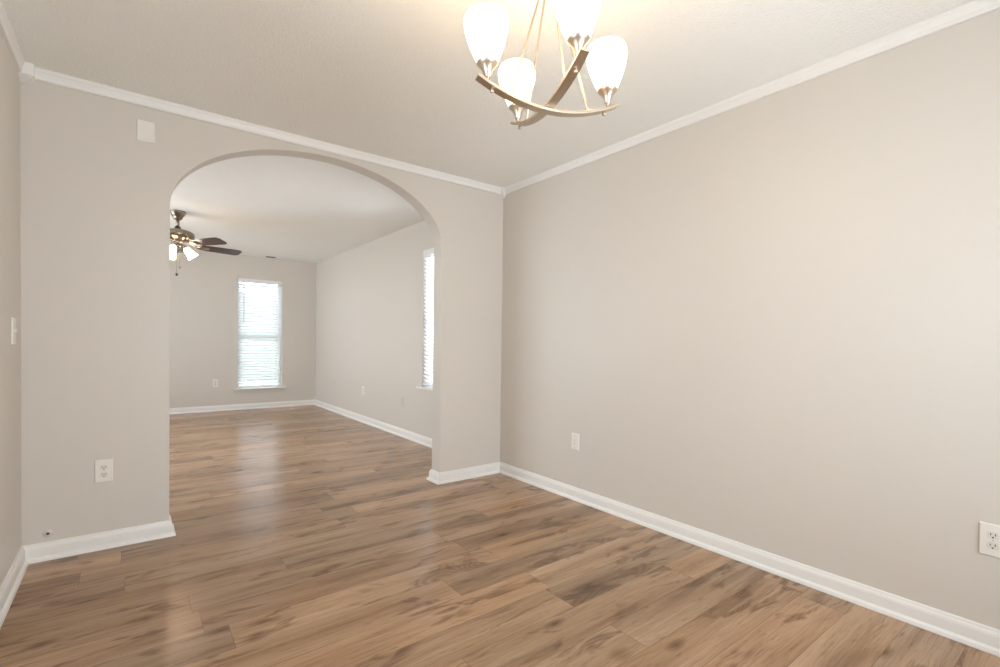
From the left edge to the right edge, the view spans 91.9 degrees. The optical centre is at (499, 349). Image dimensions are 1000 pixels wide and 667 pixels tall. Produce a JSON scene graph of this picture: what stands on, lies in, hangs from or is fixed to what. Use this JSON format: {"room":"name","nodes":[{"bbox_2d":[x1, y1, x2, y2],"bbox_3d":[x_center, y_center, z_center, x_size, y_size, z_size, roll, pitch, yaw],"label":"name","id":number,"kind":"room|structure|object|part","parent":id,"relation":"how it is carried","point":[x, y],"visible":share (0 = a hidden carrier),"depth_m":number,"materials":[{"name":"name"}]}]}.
{"room":"empty dining room","nodes":[
{"label":"empty dining room","id":0,"kind":"room"},
{"bbox_2d":[0,29,21,586],"bbox_3d":[-1.096,-0.118,0.613,0.150,2.440,4.311,0,1,-37],"label":"wall","id":1,"kind":"structure","parent":0,"point":[10,188],"depth_m":2.16,"materials":[{"name":"beige paint"}]},
{"bbox_2d":[0,0,23,71],"bbox_3d":[-0.995,-1.310,0.624,0.022,0.055,4.256,0,1,-37],"label":"trim","id":2,"kind":"structure","parent":1,"relation":"attached to","point":[6,29],"depth_m":2.09,"materials":[{"name":"white paint"}]},
{"bbox_2d":[11,317,16,343],"bbox_3d":[-2.217,-0.087,2.212,0.014,0.121,0.076,0,1,-37],"label":"light switch","id":3,"kind":"object","parent":1,"relation":"attached to","point":[13,320],"visible":1,"depth_m":2.19,"materials":[{"name":"white plastic"}]},
{"bbox_2d":[0,546,28,628],"bbox_3d":[-1.040,1.058,0.688,0.030,0.087,4.311,0,1,-37],"label":"baseboard","id":4,"kind":"structure","parent":1,"relation":"attached to","point":[10,585],"depth_m":2.11,"materials":[{"name":"white paint"}]},
{"bbox_2d":[18,62,35,83],"bbox_3d":[-2.292,-1.340,2.345,0.055,0.087,0.055,0,1,-37],"label":"trim","id":5,"kind":"structure","parent":1,"relation":"attached to","point":[27,75],"depth_m":2.33,"materials":[{"name":"white paint"}]},
{"bbox_2d":[169,250,315,407],"bbox_3d":[-4.929,-0.278,7.096,4.605,2.440,0.150,0,1,-37],"label":"wall","id":6,"kind":"structure","parent":0,"point":[203,294],"depth_m":7.50,"materials":[{"name":"beige paint"}]},
{"bbox_2d":[212,379,217,386],"bbox_3d":[-4.380,0.513,7.439,0.076,0.121,0.008,0,1,-37],"label":"wall outlet","id":7,"kind":"object","parent":6,"relation":"attached to","point":[214,381],"visible":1,"depth_m":7.43,"materials":[{"name":"white plastic"}]},
{"bbox_2d":[169,400,314,413],"bbox_3d":[-4.891,0.900,7.045,4.305,0.087,0.030,0,1,-37],"label":"baseboard","id":8,"kind":"structure","parent":6,"relation":"attached to","point":[183,410],"depth_m":7.64,"materials":[{"name":"white paint"}]},
{"bbox_2d":[233,281,285,392],"bbox_3d":[-3.905,-0.227,7.856,0.785,1.810,0.192,0,1,-37],"label":"window","id":9,"kind":"structure","parent":6,"relation":"in","point":[278,387],"depth_m":7.83,"materials":[{"name":"white plastic"}]},
{"bbox_3d":[-3.947,-0.678,7.912,0.637,0.884,0.027,0,1,-37],"label":"sash","id":10,"kind":"part","parent":9,"relation":"part of","materials":[{"name":"white plastic"}]},
{"bbox_3d":[-3.942,0.171,7.904,0.637,0.884,0.027,0,1,-37],"label":"sash","id":11,"kind":"part","parent":9,"relation":"part of","materials":[{"name":"white plastic"}]},
{"bbox_2d":[237,278,281,386],"bbox_3d":[-3.883,-0.271,7.827,0.651,1.716,0.075,0,1,-37],"label":"window blind","id":12,"kind":"object","parent":9,"relation":"attached to","point":[272,341],"visible":1,"depth_m":7.82,"materials":[{"name":"white plastic"}]},
{"bbox_3d":[-3.900,0.578,7.848,0.651,0.016,0.050,0,1,-37],"label":"rail","id":13,"kind":"part","parent":12,"relation":"part of","materials":[{"name":"white plastic"}]},
{"bbox_3d":[-3.733,-0.252,7.953,0.002,1.658,0.057,0,1,-37],"label":"ladder cord","id":14,"kind":"part","parent":12,"relation":"part of","materials":[{"name":"white fabric"}]},
{"bbox_3d":[-3.895,0.618,7.841,0.785,0.020,0.120,0,1,-37],"label":"sill","id":15,"kind":"part","parent":9,"relation":"part of","materials":[{"name":"white paint"}]},
{"bbox_2d":[20,80,503,545],"bbox_3d":[-1.790,-0.165,2.875,4.455,2.440,0.125,0,1,-37],"label":"wall","id":16,"kind":"structure","parent":0,"point":[95,197],"depth_m":2.61,"materials":[{"name":"beige paint"}]},
{"bbox_2d":[43,529,52,536],"bbox_3d":[-2.284,0.927,2.444,0.040,0.040,0.006,0,1,-37],"label":"cable grommet","id":17,"kind":"object","parent":16,"relation":"attached to","point":[47,533],"visible":1,"depth_m":2.44,"materials":[{"name":"grey paint"}]},
{"bbox_2d":[23,514,175,563],"bbox_3d":[-2.677,1.010,2.228,1.961,0.087,0.185,0,1,-37],"label":"baseboard","id":18,"kind":"structure","parent":16,"relation":"attached to","point":[66,547],"depth_m":2.55,"materials":[{"name":"white paint"}]},
{"bbox_2d":[95,459,112,482],"bbox_3d":[-2.105,0.643,2.571,0.076,0.121,0.008,0,1,-37],"label":"wall outlet","id":19,"kind":"object","parent":16,"relation":"attached to","point":[103,468],"visible":1,"depth_m":2.57,"materials":[{"name":"white plastic"}]},
{"bbox_2d":[100,465,107,469],"bbox_3d":[-2.104,0.623,2.570,0.035,0.027,0.004,0,1,-37],"label":"receptacle","id":20,"kind":"object","parent":19,"relation":"attached to","point":[102,467],"depth_m":2.57,"materials":[{"name":"grey plastic"}]},
{"bbox_2d":[100,472,107,476],"bbox_3d":[-2.104,0.662,2.570,0.035,0.027,0.004,0,1,-37],"label":"receptacle","id":21,"kind":"object","parent":19,"relation":"attached to","point":[102,474],"depth_m":2.57,"materials":[{"name":"grey plastic"}]},
{"bbox_2d":[137,119,154,143],"bbox_3d":[-1.940,-1.197,2.649,0.080,0.116,0.007,0,1,-37],"label":"blank plate","id":22,"kind":"object","parent":16,"relation":"attached to","point":[145,129],"visible":1,"depth_m":2.65,"materials":[{"name":"white plastic"}]},
{"bbox_2d":[35,67,500,194],"bbox_3d":[-1.137,-1.355,3.250,2.880,0.055,0.022,0,1,-37],"label":"trim","id":23,"kind":"structure","parent":16,"relation":"attached to","point":[42,75],"depth_m":2.90,"materials":[{"name":"white paint"}]},
{"bbox_2d":[426,462,499,484],"bbox_3d":[-0.290,1.012,4.056,0.636,0.087,0.185,0,1,-37],"label":"baseboard","id":24,"kind":"structure","parent":16,"relation":"attached to","point":[438,478],"depth_m":3.95,"materials":[{"name":"white paint"}]},
{"bbox_2d":[500,187,506,198],"bbox_3d":[0.029,-1.340,4.131,0.042,0.084,0.042,0,1,-37],"label":"trim","id":25,"kind":"structure","parent":16,"relation":"attached to","point":[503,194],"depth_m":4.12,"materials":[{"name":"white paint"}]},
{"bbox_2d":[1,0,974,262],"bbox_3d":[-1.960,-1.454,3.222,4.605,0.120,9.860,0,1,-37],"label":"ceiling","id":26,"kind":"structure","parent":0,"point":[391,79],"depth_m":2.37,"materials":[{"name":"white paint"}]},
{"bbox_2d":[170,210,241,275],"bbox_3d":[-3.378,-1.108,5.082,1.216,0.670,1.179,0,1,-37],"label":"ceiling fan","id":27,"kind":"object","parent":26,"relation":"hanging from","point":[178,236],"visible":0.82,"depth_m":5.01,"materials":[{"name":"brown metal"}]},
{"bbox_3d":[-3.357,-1.014,4.925,0.111,0.137,0.122,0,1,-37],"label":"lamp shade","id":28,"kind":"part","parent":27,"relation":"part of","materials":[{"name":"white glass"}]},
{"bbox_3d":[-3.599,-1.112,5.393,0.140,0.006,0.415,-19,12,-33],"label":"blade","id":29,"kind":"part","parent":27,"relation":"part of","materials":[{"name":"brown wood"}]},
{"bbox_3d":[-3.264,-1.016,5.108,0.129,0.137,0.106,0,1,-37],"label":"lamp shade","id":30,"kind":"part","parent":27,"relation":"part of","materials":[{"name":"white glass"}]},
{"bbox_3d":[-2.962,-1.095,4.903,0.415,0.006,0.140,1,-15,20],"label":"blade","id":31,"kind":"part","parent":27,"relation":"part of","materials":[{"name":"brown wood"}]},
{"bbox_3d":[-3.102,-1.105,5.380,0.140,0.006,0.415,-18,-11,36],"label":"blade","id":32,"kind":"part","parent":27,"relation":"part of","materials":[{"name":"brown wood"}]},
{"bbox_2d":[464,0,626,129],"bbox_3d":[0.143,-1.047,1.548,0.461,0.580,0.441,1,1,26],"label":"chandelier","id":33,"kind":"object","parent":26,"relation":"hanging from","point":[485,23],"visible":1,"depth_m":1.48,"materials":[{"name":"white glass"}]},
{"bbox_3d":[-0.043,-0.938,1.468,0.135,0.152,0.135,0,1,-37],"label":"lamp shade","id":34,"kind":"part","parent":33,"relation":"part of","materials":[{"name":"white glass"}]},
{"bbox_3d":[0.060,-0.950,1.756,0.135,0.152,0.135,0,1,-37],"label":"lamp shade","id":35,"kind":"part","parent":33,"relation":"part of","materials":[{"name":"white glass"}]},
{"bbox_3d":[0.081,-0.993,1.515,0.147,0.411,0.009,0,1,-25],"label":"rod","id":36,"kind":"part","parent":33,"relation":"part of","materials":[{"name":"silver metal"}]},
{"bbox_3d":[0.119,-0.999,1.632,0.008,0.402,0.163,0,1,-24],"label":"rod","id":37,"kind":"part","parent":33,"relation":"part of","materials":[{"name":"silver metal"}]},
{"bbox_3d":[0.161,-0.792,1.545,0.496,0.070,0.031,0,1,-20],"label":"arm","id":38,"kind":"part","parent":33,"relation":"part of","materials":[{"name":"silver metal"}]},
{"bbox_3d":[0.143,-0.801,1.561,0.031,0.070,0.496,0,1,-22],"label":"arm","id":39,"kind":"part","parent":33,"relation":"part of","materials":[{"name":"silver metal"}]},
{"bbox_3d":[0.181,-0.996,1.475,0.008,0.402,0.141,0,1,-19],"label":"rod","id":40,"kind":"part","parent":33,"relation":"part of","materials":[{"name":"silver metal"}]},
{"bbox_3d":[0.217,-0.941,1.362,0.135,0.152,0.135,0,1,-37],"label":"lamp shade","id":41,"kind":"part","parent":33,"relation":"part of","materials":[{"name":"white glass"}]},
{"bbox_3d":[0.239,-0.992,1.574,0.158,0.411,0.009,0,1,-16],"label":"rod","id":42,"kind":"part","parent":33,"relation":"part of","materials":[{"name":"silver metal"}]},
{"bbox_3d":[0.355,-0.935,1.616,0.135,0.152,0.135,0,1,-37],"label":"lamp shade","id":43,"kind":"part","parent":33,"relation":"part of","materials":[{"name":"white glass"}]},
{"bbox_2d":[0,405,999,666],"bbox_3d":[-1.995,1.106,3.265,4.605,0.120,9.860,0,1,-37],"label":"floor","id":44,"kind":"structure","parent":0,"point":[307,535],"depth_m":2.22,"materials":[{"name":"wood"}]},
{"bbox_2d":[315,9,999,629],"bbox_3d":[-0.164,-0.171,4.538,0.150,2.440,9.710,0,1,-37],"label":"wall","id":45,"kind":"structure","parent":0,"point":[771,323],"depth_m":2.40,"materials":[{"name":"beige paint"}]},
{"bbox_2d":[314,400,431,447],"bbox_3d":[-1.645,0.956,6.323,0.030,0.087,5.124,0,1,-37],"label":"baseboard","id":46,"kind":"structure","parent":45,"relation":"attached to","point":[417,438],"depth_m":6.16,"materials":[{"name":"white paint"}]},
{"bbox_2d":[416,254,433,394],"bbox_3d":[-0.592,-0.301,5.063,0.192,1.560,0.820,0,1,-37],"label":"window","id":47,"kind":"structure","parent":45,"relation":"in","point":[422,389],"depth_m":5.28,"materials":[{"name":"white plastic"}]},
{"bbox_3d":[-0.630,0.419,5.053,0.120,0.020,0.820,0,1,-37],"label":"sill","id":48,"kind":"part","parent":47,"relation":"part of","materials":[{"name":"white paint"}]},
{"bbox_2d":[423,248,433,385],"bbox_3d":[-0.620,-0.346,5.041,0.075,1.466,0.686,0,1,-37],"label":"window blind","id":49,"kind":"object","parent":47,"relation":"attached to","point":[429,290],"visible":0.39,"depth_m":5.24,"materials":[{"name":"white plastic"}]},
{"bbox_3d":[-0.738,-0.331,5.210,0.057,1.408,0.002,0,1,-37],"label":"ladder cord","id":50,"kind":"part","parent":49,"relation":"part of","materials":[{"name":"white fabric"}]},
{"bbox_2d":[571,433,578,450],"bbox_3d":[0.540,0.661,3.486,0.012,0.118,0.074,0,1,-37],"label":"cable plate","id":51,"kind":"object","parent":45,"relation":"attached to","point":[575,437],"visible":1,"depth_m":3.48,"materials":[{"name":"white plastic"}]},
{"bbox_2d":[499,462,999,656],"bbox_3d":[1.299,1.060,2.480,0.030,0.087,4.311,0,1,-37],"label":"baseboard","id":52,"kind":"structure","parent":45,"relation":"attached to","point":[976,635],"depth_m":2.31,"materials":[{"name":"white paint"}]},
{"bbox_2d":[505,0,999,193],"bbox_3d":[1.347,-1.308,2.426,0.022,0.055,4.269,0,1,-37],"label":"trim","id":53,"kind":"structure","parent":45,"relation":"attached to","point":[976,8],"depth_m":2.32,"materials":[{"name":"white paint"}]},
{"bbox_2d":[978,521,999,557],"bbox_3d":[1.834,0.709,1.800,0.008,0.121,0.076,0,1,-37],"label":"wall outlet","id":54,"kind":"object","parent":45,"relation":"attached to","point":[989,534],"visible":1,"depth_m":1.81,"materials":[{"name":"white plastic"}]},
{"bbox_2d":[986,541,998,549],"bbox_3d":[1.833,0.729,1.799,0.004,0.027,0.035,0,1,-37],"label":"receptacle","id":55,"kind":"object","parent":54,"relation":"attached to","point":[990,545],"depth_m":1.80,"materials":[{"name":"grey plastic"}]},
{"bbox_2d":[986,531,999,539],"bbox_3d":[1.833,0.690,1.798,0.004,0.027,0.035,0,1,-37],"label":"receptacle","id":56,"kind":"object","parent":54,"relation":"attached to","point":[990,535],"depth_m":1.80,"materials":[{"name":"grey plastic"}]},
{"label":"outside","id":57,"kind":"structure","parent":0,"visible":0},
{"bbox_2d":[239,381,276,385],"bbox_3d":[-11.001,1.096,16.002,30.000,0.070,21.270,0,1,-37],"label":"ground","id":58,"kind":"structure","parent":57,"point":[265,381],"depth_m":16.18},
{"bbox_2d":[239,294,276,379],"bbox_3d":[-9.962,-0.475,16.295,22.095,3.090,1.477,0,1,-37],"label":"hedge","id":59,"kind":"object","parent":58,"relation":"on","point":[244,294],"visible":0.02,"depth_m":16.81,"materials":[{"name":"green plant"}]}
]}

